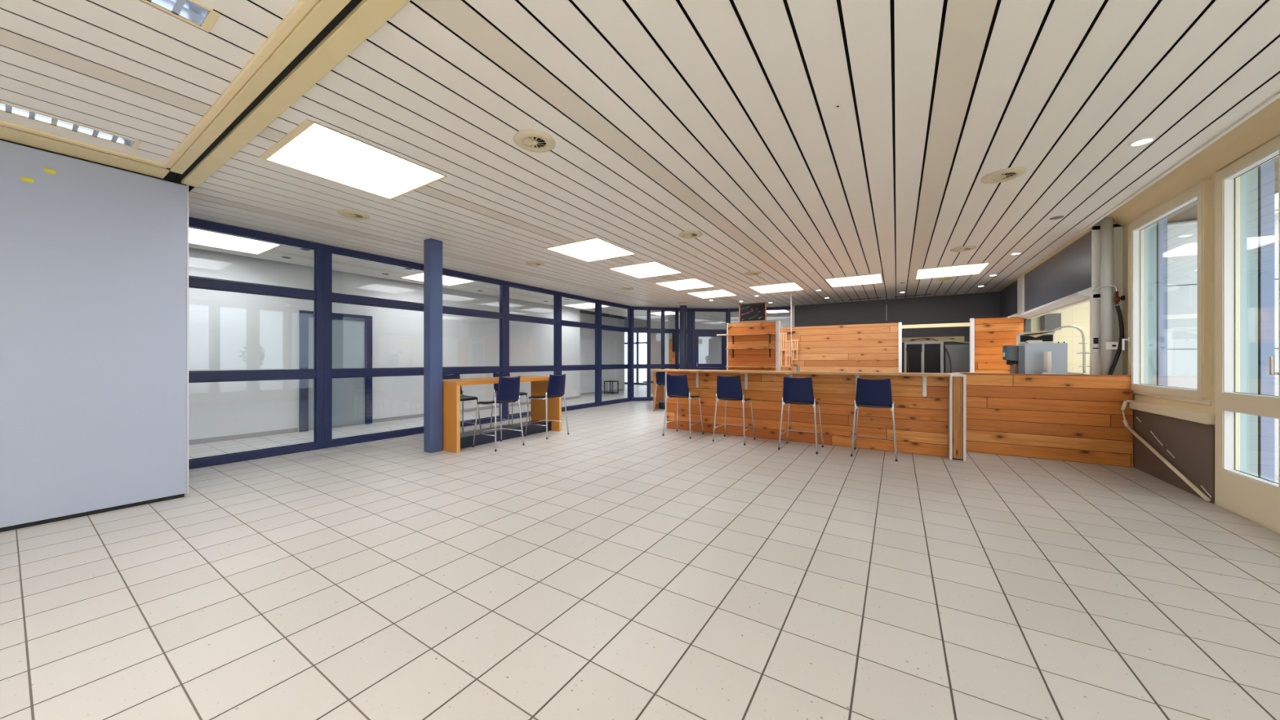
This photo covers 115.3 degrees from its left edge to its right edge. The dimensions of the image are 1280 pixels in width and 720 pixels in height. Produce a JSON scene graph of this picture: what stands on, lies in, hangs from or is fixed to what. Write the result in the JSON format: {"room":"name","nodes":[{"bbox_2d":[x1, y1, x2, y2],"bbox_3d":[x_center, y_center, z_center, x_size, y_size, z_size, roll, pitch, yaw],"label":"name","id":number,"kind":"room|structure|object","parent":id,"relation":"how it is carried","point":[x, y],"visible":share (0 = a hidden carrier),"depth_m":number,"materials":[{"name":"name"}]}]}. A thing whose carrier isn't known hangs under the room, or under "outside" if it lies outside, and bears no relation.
{"room":"cafeteria","nodes":[
{"label":"cafeteria","id":0,"kind":"room"},
{"bbox_2d":[0,138,188,532],"bbox_3d":[-6.470,-0.185,0.525,0.100,2.970,7.957,0,0,32],"label":"wall","id":1,"kind":"structure","parent":0,"point":[94,256],"depth_m":3.39,"materials":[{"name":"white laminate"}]},
{"bbox_2d":[21,176,33,182],"bbox_3d":[-4.755,-1.399,3.145,0.002,0.030,0.053,0,0,32],"label":"note","id":2,"kind":"object","parent":1,"relation":"attached to","point":[24,179],"visible":1,"depth_m":3.14,"materials":[{"name":"yellow"}]},
{"bbox_2d":[0,120,204,187],"bbox_3d":[-6.280,-1.695,0.442,0.360,0.050,8.020,0,0,32],"label":"trim","id":3,"kind":"structure","parent":1,"relation":"attached to","point":[10,131],"depth_m":3.24,"materials":[{"name":"beige wood"}]},
{"bbox_2d":[164,0,410,180],"bbox_3d":[-1.070,-1.695,1.730,7.780,0.050,0.265,0,0,32],"label":"ceiling beam","id":4,"kind":"structure","parent":1,"relation":"attached to","point":[315,36],"depth_m":2.36,"materials":[{"name":"beige wood"}]},
{"bbox_2d":[188,247,622,439],"bbox_3d":[-5.141,-0.450,9.773,0.850,3.500,17.400,0,0,32],"label":"wall","id":5,"kind":"structure","parent":0,"point":[228,331],"depth_m":7.78,"materials":[{"name":"white"}]},
{"bbox_2d":[298,310,372,431],"bbox_3d":[-5.823,0.200,7.819,0.091,2.200,1.190,0,0,32],"label":"door","id":6,"kind":"structure","parent":5,"relation":"in","point":[352,334],"depth_m":7.90,"materials":[{"name":"glass"}]},
{"bbox_2d":[188,388,623,444],"bbox_3d":[-5.019,1.262,9.814,0.712,0.075,17.200,0,0,32],"label":"baseboard","id":7,"kind":"structure","parent":5,"relation":"attached to","point":[200,441],"depth_m":7.21,"materials":[{"name":"grey"}]},
{"bbox_2d":[622,319,624,390],"bbox_3d":[-1.042,-0.450,19.784,3.250,3.500,3.900,0,0,32],"label":"wall","id":8,"kind":"structure","parent":0,"point":[623,319],"depth_m":17.32,"materials":[{"name":"white"}]},
{"bbox_2d":[624,327,646,385],"bbox_3d":[1.981,-0.210,20.117,7.800,3.020,0.100,0,0,32],"label":"window","id":9,"kind":"structure","parent":8,"relation":"in","point":[637,342],"depth_m":21.41,"materials":[{"name":"blue metal"}]},
{"bbox_2d":[0,384,1279,719],"bbox_3d":[-1.253,1.350,7.781,15.550,0.100,26.200,0,0,32],"label":"floor","id":10,"kind":"structure","parent":0,"point":[612,567],"depth_m":2.28,"materials":[{"name":"beige tile"}]},
{"bbox_2d":[188,217,324,469],"bbox_3d":[-5.114,-0.210,5.286,0.100,3.020,1.630,0,0,32],"label":"window","id":11,"kind":"structure","parent":10,"relation":"on","point":[317,295],"depth_m":5.47,"materials":[{"name":"blue metal"}]},
{"bbox_2d":[324,244,423,448],"bbox_3d":[-4.242,-0.210,6.662,0.100,3.020,1.630,0,0,32],"label":"window","id":12,"kind":"structure","parent":10,"relation":"on","point":[330,296],"depth_m":6.25,"materials":[{"name":"blue metal"}]},
{"bbox_2d":[423,238,442,453],"bbox_3d":[-2.944,-0.200,5.768,0.175,3.000,0.185,0,0,32],"label":"column","id":13,"kind":"structure","parent":10,"relation":"on","point":[433,248],"depth_m":5.71,"materials":[{"name":"blue paint"}]},
{"bbox_2d":[442,373,481,432],"bbox_3d":[-3.041,0.769,6.772,0.562,1.062,0.539,0,0,32],"label":"bar stool","id":14,"kind":"object","parent":10,"relation":"on","point":[463,397],"visible":0.28,"depth_m":6.92,"materials":[{"name":"blue plastic"}]},
{"bbox_2d":[442,268,506,426],"bbox_3d":[-3.366,-0.210,8.043,0.100,3.020,1.640,0,0,32],"label":"window","id":15,"kind":"structure","parent":10,"relation":"on","point":[501,315],"depth_m":8.29,"materials":[{"name":"blue metal"}]},
{"bbox_2d":[471,375,524,451],"bbox_3d":[-2.125,0.769,6.107,0.562,1.062,0.539,0,0,32],"label":"bar stool","id":16,"kind":"object","parent":10,"relation":"on","point":[508,388],"visible":1,"depth_m":5.99,"materials":[{"name":"blue plastic"}]},
{"bbox_2d":[442,375,561,453],"bbox_3d":[-2.311,0.800,6.732,0.746,1.000,2.095,0,0,32],"label":"table","id":17,"kind":"object","parent":10,"relation":"on","point":[453,440],"visible":0.66,"depth_m":6.33,"materials":[{"name":"orange wood"}]},
{"bbox_2d":[489,372,529,427],"bbox_3d":[-2.463,0.769,7.684,0.562,1.062,0.539,0,0,32],"label":"bar stool","id":18,"kind":"object","parent":10,"relation":"on","point":[507,374],"visible":0.3,"depth_m":7.68,"materials":[{"name":"blue plastic"}]},
{"bbox_2d":[506,280,559,420],"bbox_3d":[-2.490,-0.210,9.424,0.100,3.020,1.630,0,0,32],"label":"window","id":19,"kind":"structure","parent":10,"relation":"on","point":[555,322],"depth_m":9.35,"materials":[{"name":"blue metal"}]},
{"bbox_2d":[524,373,568,439],"bbox_3d":[-1.599,0.769,6.993,0.562,1.062,0.539,0,0,32],"label":"bar stool","id":20,"kind":"object","parent":10,"relation":"on","point":[556,385],"visible":1,"depth_m":6.87,"materials":[{"name":"blue plastic"}]},
{"bbox_2d":[559,291,599,411],"bbox_3d":[-1.617,-0.210,10.800,0.100,3.020,1.630,0,0,32],"label":"window","id":21,"kind":"structure","parent":10,"relation":"on","point":[562,322],"depth_m":10.97,"materials":[{"name":"blue metal"}]},
{"bbox_2d":[604,380,618,394],"bbox_3d":[-1.106,1.055,15.621,0.420,0.490,0.400,0,0,32],"label":"side table","id":22,"kind":"object","parent":10,"relation":"on","point":[610,381],"visible":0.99,"depth_m":15.55,"materials":[{"name":"black metal"}]},
{"bbox_2d":[600,300,631,405],"bbox_3d":[-0.745,-0.210,12.177,0.100,3.020,1.630,0,0,32],"label":"window","id":23,"kind":"structure","parent":10,"relation":"on","point":[628,330],"depth_m":12.35,"materials":[{"name":"blue metal"}]},
{"bbox_2d":[653,371,665,409],"bbox_3d":[1.401,0.800,10.444,2.030,1.000,0.750,0,0,32],"label":"table","id":24,"kind":"object","parent":10,"relation":"on","point":[660,389],"visible":0.27,"depth_m":10.76,"materials":[{"name":"orange wood"}]},
{"bbox_2d":[653,371,665,411],"bbox_3d":[0.701,0.769,10.349,0.539,1.062,0.562,0,0,32],"label":"bar stool","id":25,"kind":"object","parent":10,"relation":"on","point":[660,375],"visible":0.56,"depth_m":10.22,"materials":[{"name":"blue plastic"}]},
{"bbox_2d":[631,306,689,400],"bbox_3d":[0.667,-0.210,13.106,1.938,3.020,0.100,0,0,-13],"label":"window","id":26,"kind":"structure","parent":10,"relation":"on","point":[648,330],"depth_m":12.99,"materials":[{"name":"blue metal"}]},
{"bbox_2d":[669,339,679,368],"bbox_3d":[1.362,0.240,16.180,0.270,2.120,0.312,0,0,32],"label":"tall cabinet","id":27,"kind":"object","parent":10,"relation":"on","point":[672,354],"visible":0.18,"depth_m":16.07,"materials":[{"name":"brown"}]},
{"bbox_2d":[671,333,679,351],"bbox_3d":[1.383,0.070,15.700,0.440,2.460,0.400,0,0,32],"label":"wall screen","id":28,"kind":"object","parent":10,"relation":"on","point":[673,334],"visible":0.38,"depth_m":15.71,"materials":[{"name":"glass"}]},
{"bbox_2d":[662,373,703,439],"bbox_3d":[0.748,0.769,7.033,0.539,1.062,0.562,0,0,32],"label":"bar stool","id":29,"kind":"object","parent":10,"relation":"on","point":[677,385],"visible":1,"depth_m":6.84,"materials":[{"name":"blue plastic"}]},
{"bbox_2d":[680,305,686,369],"bbox_3d":[1.353,-0.200,12.665,0.170,3.000,0.170,0,0,32],"label":"column","id":30,"kind":"structure","parent":10,"relation":"on","point":[682,308],"depth_m":12.59,"materials":[{"name":"blue metal"}]},
{"bbox_2d":[689,307,728,369],"bbox_3d":[2.270,-0.210,13.363,1.309,3.020,0.171,0,0,-6],"label":"door","id":31,"kind":"structure","parent":10,"relation":"on","point":[695,334],"depth_m":13.33,"materials":[{"name":"blue metal"}]},
{"bbox_2d":[711,374,755,444],"bbox_3d":[1.515,0.769,6.535,0.539,1.062,0.562,0,0,32],"label":"bar stool","id":32,"kind":"object","parent":10,"relation":"on","point":[728,388],"visible":1,"depth_m":6.35,"materials":[{"name":"blue plastic"}]},
{"bbox_2d":[716,320,780,370],"bbox_3d":[2.384,0.225,9.086,1.415,2.150,0.300,0,0,32],"label":"shelf unit","id":33,"kind":"object","parent":10,"relation":"on","point":[750,346],"visible":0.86,"depth_m":9.02,"materials":[{"name":"brown wood"}]},
{"bbox_2d":[738,302,766,322],"bbox_3d":[2.513,-1.061,9.051,0.610,0.420,0.022,0,0,32],"label":"chalkboard","id":34,"kind":"object","parent":33,"relation":"on","point":[751,312],"visible":1,"depth_m":9.04,"materials":[{"name":"black"}]},
{"bbox_2d":[777,376,823,453],"bbox_3d":[2.366,0.769,5.954,0.539,1.062,0.562,0,0,32],"label":"bar stool","id":35,"kind":"object","parent":10,"relation":"on","point":[799,391],"visible":1,"depth_m":5.76,"materials":[{"name":"blue plastic"}]},
{"bbox_2d":[665,371,948,457],"bbox_3d":[2.478,0.757,6.845,4.305,1.085,0.685,0,0,32],"label":"bar counter","id":36,"kind":"object","parent":10,"relation":"on","point":[921,423],"depth_m":6.19,"materials":[{"name":"brown wood"}]},
{"bbox_2d":[650,368,950,396],"bbox_3d":[2.230,0.341,6.584,4.435,0.318,0.590,0,0,32],"label":"countertop","id":37,"kind":"structure","parent":36,"relation":"attached to","point":[790,373],"depth_m":6.14,"materials":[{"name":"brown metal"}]},
{"bbox_2d":[850,377,897,462],"bbox_3d":[3.205,0.769,5.540,0.539,1.062,0.562,0,0,32],"label":"bar stool","id":38,"kind":"object","parent":10,"relation":"on","point":[873,393],"visible":1,"depth_m":5.34,"materials":[{"name":"blue"}]},
{"bbox_2d":[780,316,1023,373],"bbox_3d":[5.502,0.215,9.442,5.080,2.170,0.120,0,0,32],"label":"wall","id":39,"kind":"structure","parent":10,"relation":"on","point":[877,347],"depth_m":9.44,"materials":[{"name":"brown wood"}]},
{"bbox_2d":[785,340,791,366],"bbox_3d":[3.794,-0.165,10.384,0.145,0.670,0.027,0,0,32],"label":"frame","id":40,"kind":"object","parent":39,"relation":"attached to","point":[787,354],"visible":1,"depth_m":10.38,"materials":[{"name":"wood"}]},
{"bbox_2d":[791,339,798,359],"bbox_3d":[3.957,-0.258,10.329,0.170,0.525,0.027,0,0,32],"label":"frame","id":41,"kind":"object","parent":39,"relation":"hanging from","point":[793,340],"visible":1,"depth_m":10.33,"materials":[{"name":"wood"}]},
{"bbox_3d":[3.844,-0.722,10.440,0.290,0.020,0.050,0,0,32],"label":"wall hook","id":42,"kind":"object","parent":39,"relation":"attached to","visible":0},
{"bbox_2d":[780,332,786,366],"bbox_3d":[3.716,-0.270,10.481,0.180,0.880,0.027,0,0,32],"label":"frame","id":43,"kind":"object","parent":42,"relation":"hanging from","point":[781,333],"visible":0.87,"depth_m":10.48,"materials":[{"name":"wood"}]},
{"bbox_2d":[903,341,943,373],"bbox_3d":[7.213,0.417,10.328,0.800,1.765,0.630,0,0,32],"label":"fridge","id":44,"kind":"object","parent":10,"relation":"on","point":[923,357],"visible":0.51,"depth_m":10.07,"materials":[{"name":"black"}]},
{"bbox_2d":[910,337,951,373],"bbox_3d":[7.205,-0.096,10.002,0.922,0.893,0.139,0,0,12],"label":"cable","id":45,"kind":"object","parent":44,"relation":"attached to","point":[920,338],"visible":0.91,"depth_m":9.96,"materials":[{"name":"brown plastic"}]},
{"bbox_2d":[946,373,965,461],"bbox_3d":[4.283,0.744,5.509,0.167,1.112,0.628,0,0,32],"label":"end panel","id":46,"kind":"object","parent":10,"relation":"on","point":[957,381],"depth_m":5.26,"materials":[{"name":"orange wood"}]},
{"bbox_2d":[943,344,969,373],"bbox_3d":[8.016,0.460,10.214,0.580,1.680,0.662,0,0,32],"label":"tall cabinet","id":47,"kind":"object","parent":10,"relation":"on","point":[959,354],"visible":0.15,"depth_m":9.96,"materials":[{"name":"grey metal"}]},
{"bbox_2d":[951,372,1133,467],"bbox_3d":[5.541,0.743,5.776,1.652,1.115,1.030,0,0,32],"label":"counter","id":48,"kind":"object","parent":10,"relation":"on","point":[1069,417],"depth_m":5.29,"materials":[{"name":"brown wood"}]},
{"bbox_2d":[1002,340,1067,374],"bbox_3d":[5.560,-0.037,5.740,0.627,0.475,0.330,0,0,32],"label":"coffee machine","id":49,"kind":"object","parent":48,"relation":"on","point":[1027,357],"visible":0.94,"depth_m":5.61,"materials":[{"name":"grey metal"}]},
{"bbox_2d":[1016,330,1054,346],"bbox_3d":[5.862,-0.113,6.010,0.375,0.625,0.250,0,0,32],"label":"hopper","id":50,"kind":"object","parent":49,"relation":"on","point":[1046,336],"visible":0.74,"depth_m":5.94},
{"bbox_2d":[1040,351,1056,373],"bbox_3d":[5.513,0.043,5.473,0.140,0.315,0.110,0,0,32],"label":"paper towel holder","id":51,"kind":"object","parent":48,"relation":"on","point":[1046,355],"visible":0.84,"depth_m":5.45,"materials":[{"name":"white"}]},
{"bbox_2d":[1043,351,1051,373],"bbox_3d":[5.512,0.028,5.480,0.080,0.285,0.080,0,0,32],"label":"paper towel roll","id":52,"kind":"object","parent":51,"relation":"on","point":[1046,355],"depth_m":5.45,"materials":[{"name":"white"}]},
{"bbox_2d":[1092,284,1124,374],"bbox_3d":[5.937,-0.371,5.140,0.109,1.141,0.281,0,0,-33],"label":"hose","id":53,"kind":"object","parent":48,"relation":"on","point":[1117,300],"visible":0.95,"depth_m":5.07,"materials":[{"name":"black"}]},
{"bbox_2d":[0,0,1279,328],"bbox_3d":[-1.460,-1.725,7.912,15.060,0.050,26.200,0,0,32],"label":"ceiling","id":54,"kind":"structure","parent":0,"point":[720,120],"depth_m":2.83,"materials":[{"name":"white wood"}]},
{"bbox_2d":[0,99,141,149],"bbox_3d":[-4.458,-1.748,2.451,0.185,0.104,1.805,0,0,32],"label":"light","id":55,"kind":"object","parent":54,"relation":"attached to","point":[4,108],"visible":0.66,"depth_m":2.96,"materials":[{"name":"white plastic"}]},
{"bbox_2d":[141,0,220,32],"bbox_3d":[-2.631,-1.748,1.280,0.205,0.104,1.805,0,0,32],"label":"light","id":56,"kind":"object","parent":54,"relation":"attached to","point":[191,11],"visible":0.94,"depth_m":2.01,"materials":[{"name":"white mirror"}]},
{"bbox_2d":[188,226,281,254],"bbox_3d":[-5.986,-1.917,5.806,1.012,0.446,1.045,0,0,32],"label":"skylight","id":57,"kind":"object","parent":54,"relation":"attached to","point":[196,236],"visible":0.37,"depth_m":6.17,"materials":[{"name":"white plastic"}]},
{"bbox_2d":[258,115,447,199],"bbox_3d":[-2.489,-1.917,3.571,1.012,0.446,1.055,0,0,32],"label":"skylight","id":58,"kind":"object","parent":54,"relation":"attached to","point":[312,148],"visible":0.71,"depth_m":3.88,"materials":[{"name":"white plastic"}]},
{"bbox_2d":[308,123,395,159],"bbox_3d":[-2.479,-2.110,3.579,0.980,0.020,0.990,0,0,32],"label":"ceiling light","id":59,"kind":"object","parent":58,"relation":"attached to","point":[317,129],"depth_m":3.91,"materials":[{"name":"white plastic"}]},
{"bbox_2d":[337,209,369,220],"bbox_3d":[-3.346,-1.691,4.738,0.316,0.024,0.316,0,0,32],"label":"ceiling vent","id":60,"kind":"object","parent":54,"relation":"in","point":[353,215],"visible":1,"depth_m":4.71,"materials":[{"name":"beige plastic"}]},
{"bbox_2d":[397,271,475,285],"bbox_3d":[-4.254,-1.917,8.527,0.962,0.446,1.135,0,0,32],"label":"ceiling light","id":61,"kind":"object","parent":54,"relation":"attached to","point":[446,280],"visible":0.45,"depth_m":8.91,"materials":[{"name":"white plastic"}]},
{"bbox_2d":[513,129,555,152],"bbox_3d":[-0.819,-1.691,3.149,0.316,0.024,0.316,0,0,32],"label":"ceiling vent","id":62,"kind":"object","parent":54,"relation":"in","point":[532,140],"visible":1,"depth_m":3.12,"materials":[{"name":"beige plastic"}]},
{"bbox_2d":[525,261,544,266],"bbox_3d":[-1.841,-1.691,7.123,0.316,0.024,0.316,0,0,32],"label":"ceiling vent","id":63,"kind":"object","parent":54,"relation":"in","point":[530,263],"visible":1,"depth_m":7.09,"materials":[{"name":"beige plastic"}]},
{"bbox_2d":[564,302,609,308],"bbox_3d":[-1.682,-1.917,12.704,1.072,0.446,1.045,0,0,32],"label":"ceiling light","id":64,"kind":"object","parent":54,"relation":"attached to","point":[583,305],"visible":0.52,"depth_m":13.20,"materials":[{"name":"white"}]},
{"bbox_2d":[544,235,635,262],"bbox_3d":[-0.758,-1.917,6.309,1.002,0.446,1.035,0,0,32],"label":"ceiling light","id":65,"kind":"object","parent":54,"relation":"attached to","point":[593,249],"visible":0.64,"depth_m":6.76,"materials":[{"name":"white plastic"}]},
{"bbox_2d":[607,259,681,278],"bbox_3d":[0.111,-1.917,7.689,1.012,0.446,1.095,0,0,32],"label":"ceiling light","id":66,"kind":"object","parent":54,"relation":"attached to","point":[651,268],"visible":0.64,"depth_m":8.16,"materials":[{"name":"white plastic"}]},
{"bbox_2d":[650,311,679,315],"bbox_3d":[0.887,-1.917,14.757,0.932,0.446,0.965,0,0,32],"label":"skylight","id":67,"kind":"object","parent":54,"relation":"attached to","point":[667,313],"visible":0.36,"depth_m":15.16,"materials":[{"name":"white"}]},
{"bbox_2d":[653,277,715,290],"bbox_3d":[1.018,-1.917,9.138,0.992,0.446,1.115,0,0,32],"label":"ceiling light","id":68,"kind":"object","parent":54,"relation":"attached to","point":[691,283],"visible":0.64,"depth_m":9.60,"materials":[{"name":"white plastic"}]},
{"bbox_2d":[678,231,702,238],"bbox_3d":[0.682,-1.691,5.482,0.316,0.024,0.316,0,0,32],"label":"ceiling vent","id":69,"kind":"object","parent":54,"relation":"in","point":[686,234],"visible":1,"depth_m":5.45,"materials":[{"name":"beige plastic"}]},
{"bbox_2d":[686,288,737,298],"bbox_3d":[1.862,-1.917,10.450,0.992,0.446,1.075,0,0,32],"label":"ceiling light","id":70,"kind":"object","parent":54,"relation":"attached to","point":[714,293],"visible":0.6,"depth_m":10.89,"materials":[{"name":"white"}]},
{"bbox_2d":[744,271,761,275],"bbox_3d":[2.210,-1.691,7.921,0.316,0.024,0.316,0,0,32],"label":"ceiling vent","id":71,"kind":"object","parent":54,"relation":"in","point":[753,273],"visible":1,"depth_m":7.85,"materials":[{"name":"beige plastic"}]},
{"bbox_2d":[747,281,804,293],"bbox_3d":[3.233,-1.917,9.587,1.032,0.446,1.105,0,0,32],"label":"ceiling light","id":72,"kind":"object","parent":54,"relation":"attached to","point":[788,286],"visible":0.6,"depth_m":10.02,"materials":[{"name":"white plastic"}]},
{"bbox_2d":[766,310,788,313],"bbox_3d":[4.730,-1.917,14.096,0.732,0.446,0.965,0,0,32],"label":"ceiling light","id":73,"kind":"object","parent":54,"relation":"attached to","point":[767,311],"visible":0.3,"depth_m":14.52,"materials":[{"name":"white"}]},
{"bbox_2d":[791,293,791,355],"bbox_3d":[3.843,-0.800,10.274,0.046,1.800,0.015,0,0,-36],"label":"hanging cord","id":74,"kind":"object","parent":54,"relation":"hanging from","point":[791,294],"visible":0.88,"depth_m":10.26,"materials":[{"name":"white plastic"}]},
{"bbox_2d":[824,273,882,287],"bbox_3d":[4.601,-1.917,8.701,1.032,0.446,1.115,0,0,32],"label":"ceiling light","id":75,"kind":"object","parent":54,"relation":"attached to","point":[870,278],"visible":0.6,"depth_m":9.12,"materials":[{"name":"white plastic"}]},
{"bbox_2d":[915,261,989,279],"bbox_3d":[5.937,-1.917,7.783,1.052,0.446,1.095,0,0,32],"label":"ceiling light","id":76,"kind":"object","parent":54,"relation":"attached to","point":[975,268],"visible":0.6,"depth_m":8.15,"materials":[{"name":"white plastic"}]},
{"bbox_2d":[950,245,976,252],"bbox_3d":[4.935,-1.691,6.185,0.316,0.024,0.316,0,0,32],"label":"ceiling vent","id":77,"kind":"object","parent":54,"relation":"in","point":[966,248],"visible":1,"depth_m":6.15,"materials":[{"name":"beige plastic"}]},
{"bbox_2d":[980,167,1026,183],"bbox_3d":[3.342,-1.691,3.729,0.316,0.024,0.316,0,0,32],"label":"ceiling vent","id":78,"kind":"object","parent":54,"relation":"in","point":[1008,174],"visible":1,"depth_m":3.71,"materials":[{"name":"beige plastic"}]},
{"bbox_2d":[1128,136,1155,146],"bbox_3d":[3.903,-1.696,3.149,0.136,0.014,0.136,0,0,32],"label":"recessed light","id":79,"kind":"object","parent":54,"relation":"in","point":[1145,140],"visible":1,"depth_m":3.14,"materials":[{"name":"white"}]},
{"bbox_2d":[650,314,791,389],"bbox_3d":[5.341,-0.450,15.145,11.600,3.500,0.100,0,0,32],"label":"wall","id":80,"kind":"structure","parent":0,"point":[710,348],"depth_m":16.79,"materials":[{"name":"white"}]},
{"bbox_2d":[795,291,999,372],"bbox_3d":[6.935,-0.450,11.440,4.940,3.500,0.150,0,0,32],"label":"wall","id":81,"kind":"structure","parent":0,"point":[951,308],"depth_m":11.01,"materials":[{"name":"grey paint"}]},
{"bbox_2d":[728,306,791,324],"bbox_3d":[3.899,-0.210,13.156,2.023,3.020,0.100,0,0,18],"label":"window","id":82,"kind":"structure","parent":81,"relation":"in","point":[785,308],"depth_m":13.02,"materials":[{"name":"grey glass"}]},
{"bbox_2d":[791,305,795,327],"bbox_3d":[5.872,-0.200,12.096,2.563,3.000,0.180,0,0,32],"label":"trim","id":83,"kind":"structure","parent":81,"relation":"attached to","point":[793,306],"depth_m":12.68,"materials":[{"name":"silver metal"}]},
{"bbox_2d":[902,336,964,342],"bbox_3d":[7.765,-0.545,10.769,1.340,0.130,0.094,0,0,32],"label":"duct","id":84,"kind":"object","parent":81,"relation":"attached to","point":[943,338],"visible":0.84,"depth_m":10.68,"materials":[{"name":"beige paint"}]},
{"bbox_2d":[1008,301,1089,372],"bbox_3d":[8.765,-0.450,6.727,3.200,3.500,4.250,0,0,32],"label":"wall","id":85,"kind":"structure","parent":0,"point":[1078,315],"depth_m":8.74,"materials":[{"name":"beige tile"}]},
{"bbox_2d":[1040,313,1061,330],"bbox_3d":[8.950,-0.825,8.830,0.260,0.350,0.300,0,0,32],"label":"upper cabinet","id":86,"kind":"object","parent":85,"relation":"attached to","point":[1049,322],"visible":0.8,"depth_m":8.72,"materials":[{"name":"grey metal"}]},
{"bbox_2d":[994,97,1279,292],"bbox_3d":[3.612,-1.850,1.439,0.440,0.300,20.300,0,0,32],"label":"trim","id":87,"kind":"structure","parent":85,"relation":"attached to","point":[1263,126],"depth_m":3.69,"materials":[{"name":"beige paint"}]},
{"bbox_2d":[1000,231,1100,332],"bbox_3d":[7.421,-0.210,7.698,0.230,3.020,5.650,0,0,32],"label":"wall","id":88,"kind":"structure","parent":0,"point":[1064,281],"depth_m":6.57,"materials":[{"name":"grey paint"}]},
{"bbox_2d":[1080,91,1279,232],"bbox_3d":[1.937,-1.742,-0.844,0.085,0.115,14.650,0,0,32],"label":"trim","id":89,"kind":"structure","parent":88,"relation":"attached to","point":[1277,95],"depth_m":3.28,"materials":[{"name":"beige wood"}]},
{"bbox_2d":[1089,220,1122,374],"bbox_3d":[6.184,-0.450,5.255,0.503,3.500,0.200,0,0,32],"label":"wall pier","id":90,"kind":"object","parent":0,"point":[1095,303],"visible":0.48,"depth_m":5.27,"materials":[{"name":"white"}]},
{"bbox_2d":[1092,336,1098,352],"bbox_3d":[5.934,-0.203,5.277,0.056,0.205,0.031,0,0,32],"label":"thermostat","id":91,"kind":"object","parent":90,"relation":"attached to","point":[1095,339],"visible":1,"depth_m":5.27,"materials":[{"name":"white"}]},
{"bbox_2d":[1100,216,1113,374],"bbox_3d":[5.981,-0.820,5.189,0.110,2.040,0.110,0,0,32],"label":"vertical pipe","id":92,"kind":"object","parent":90,"relation":"attached to","point":[1106,223],"visible":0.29,"depth_m":5.16,"materials":[{"name":"white metal"}]},
{"bbox_2d":[1105,342,1118,349],"bbox_3d":[5.960,-0.180,5.117,0.105,0.100,0.044,0,0,32],"label":"switch box","id":93,"kind":"object","parent":92,"relation":"attached to","point":[1108,345],"visible":1,"depth_m":5.11,"materials":[{"name":"white"}]},
{"bbox_2d":[1122,133,1279,503],"bbox_3d":[2.293,-0.450,-1.069,0.182,3.500,14.650,0,0,32],"label":"wall","id":94,"kind":"structure","parent":0,"point":[1191,443],"depth_m":4.16,"materials":[{"name":"beige paint"}]},
{"bbox_2d":[1140,217,1167,395],"bbox_3d":[6.156,-0.350,4.870,0.198,3.300,0.120,0,0,32],"label":"trim","id":95,"kind":"structure","parent":94,"relation":"attached to","point":[1155,236],"depth_m":4.82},
{"bbox_2d":[1120,400,1210,501],"bbox_3d":[5.532,0.890,4.322,0.115,0.809,1.435,0,0,32],"label":"pipe","id":96,"kind":"object","parent":94,"relation":"attached to","point":[1152,449],"visible":0.89,"depth_m":4.31,"materials":[{"name":"beige plastic"}]},
{"bbox_2d":[1121,177,1212,404],"bbox_3d":[5.632,-0.632,4.350,0.187,2.075,1.540,0,0,32],"label":"window","id":97,"kind":"structure","parent":94,"relation":"in","point":[1202,193],"depth_m":4.07,"materials":[{"name":"beige"}]},
{"bbox_2d":[1128,400,1214,424],"bbox_3d":[5.642,0.537,4.406,0.070,0.095,1.755,0,0,32],"label":"sill","id":98,"kind":"structure","parent":94,"relation":"attached to","point":[1201,417],"depth_m":4.09,"materials":[{"name":"beige"}]},
{"bbox_2d":[1167,155,1279,223],"bbox_3d":[2.767,-1.790,-1.192,0.750,0.100,14.950,0,0,32],"label":"soffit","id":99,"kind":"structure","parent":94,"relation":"attached to","point":[1189,212],"depth_m":4.73,"materials":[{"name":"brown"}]},
{"bbox_2d":[1214,135,1279,533],"bbox_3d":[4.936,-0.190,3.252,0.187,2.980,0.920,0,0,32],"label":"door","id":100,"kind":"structure","parent":94,"relation":"in","point":[1255,499],"depth_m":3.49,"materials":[{"name":"beige"}]},
{"bbox_2d":[1240,158,1274,481],"bbox_3d":[5.300,-0.350,3.519,0.198,3.300,0.120,0,0,32],"label":"window","id":101,"kind":"structure","parent":94,"relation":"attached to","point":[1256,185],"depth_m":3.46,"materials":[{"name":"clear glass"}]},
{"bbox_2d":[1167,211,1279,227],"bbox_3d":[8.589,-1.695,6.543,3.100,0.010,4.550,0,0,32],"label":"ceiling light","id":102,"kind":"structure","parent":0,"point":[1194,223],"depth_m":5.05,"materials":[{"name":"white"}]},
{"bbox_3d":[8.735,1.350,6.716,3.040,0.100,4.100,0,0,32],"label":"floor","id":103,"kind":"structure","parent":0,"visible":0},
{"bbox_2d":[1067,372,1089,374],"bbox_3d":[7.181,0.750,5.937,1.230,1.100,1.080,0,0,32],"label":"countertop","id":104,"kind":"structure","parent":103,"relation":"on","point":[1074,373],"depth_m":6.09,"materials":[{"name":"silver metal"}]},
{"bbox_2d":[1051,325,1089,373],"bbox_3d":[6.771,-0.169,6.296,0.548,0.738,0.042,0,0,32],"label":"tap","id":105,"kind":"object","parent":104,"relation":"on","point":[1083,343],"visible":0.86,"depth_m":6.25,"materials":[{"name":"silver metal"}]},
{"label":"outside","id":106,"kind":"structure","parent":0,"visible":0},
{"bbox_2d":[624,368,1279,483],"bbox_3d":[10.711,1.450,16.890,120.000,0.200,120.000,0,0,32],"label":"ground","id":107,"kind":"structure","parent":106,"point":[642,372],"depth_m":32.68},
{"bbox_2d":[1167,192,1279,475],"bbox_3d":[10.541,-1.350,2.936,9.340,5.700,0.250,0,0,32],"label":"wall","id":108,"kind":"structure","parent":107,"relation":"on","point":[1182,242],"depth_m":5.11,"materials":[{"name":"white paint"}]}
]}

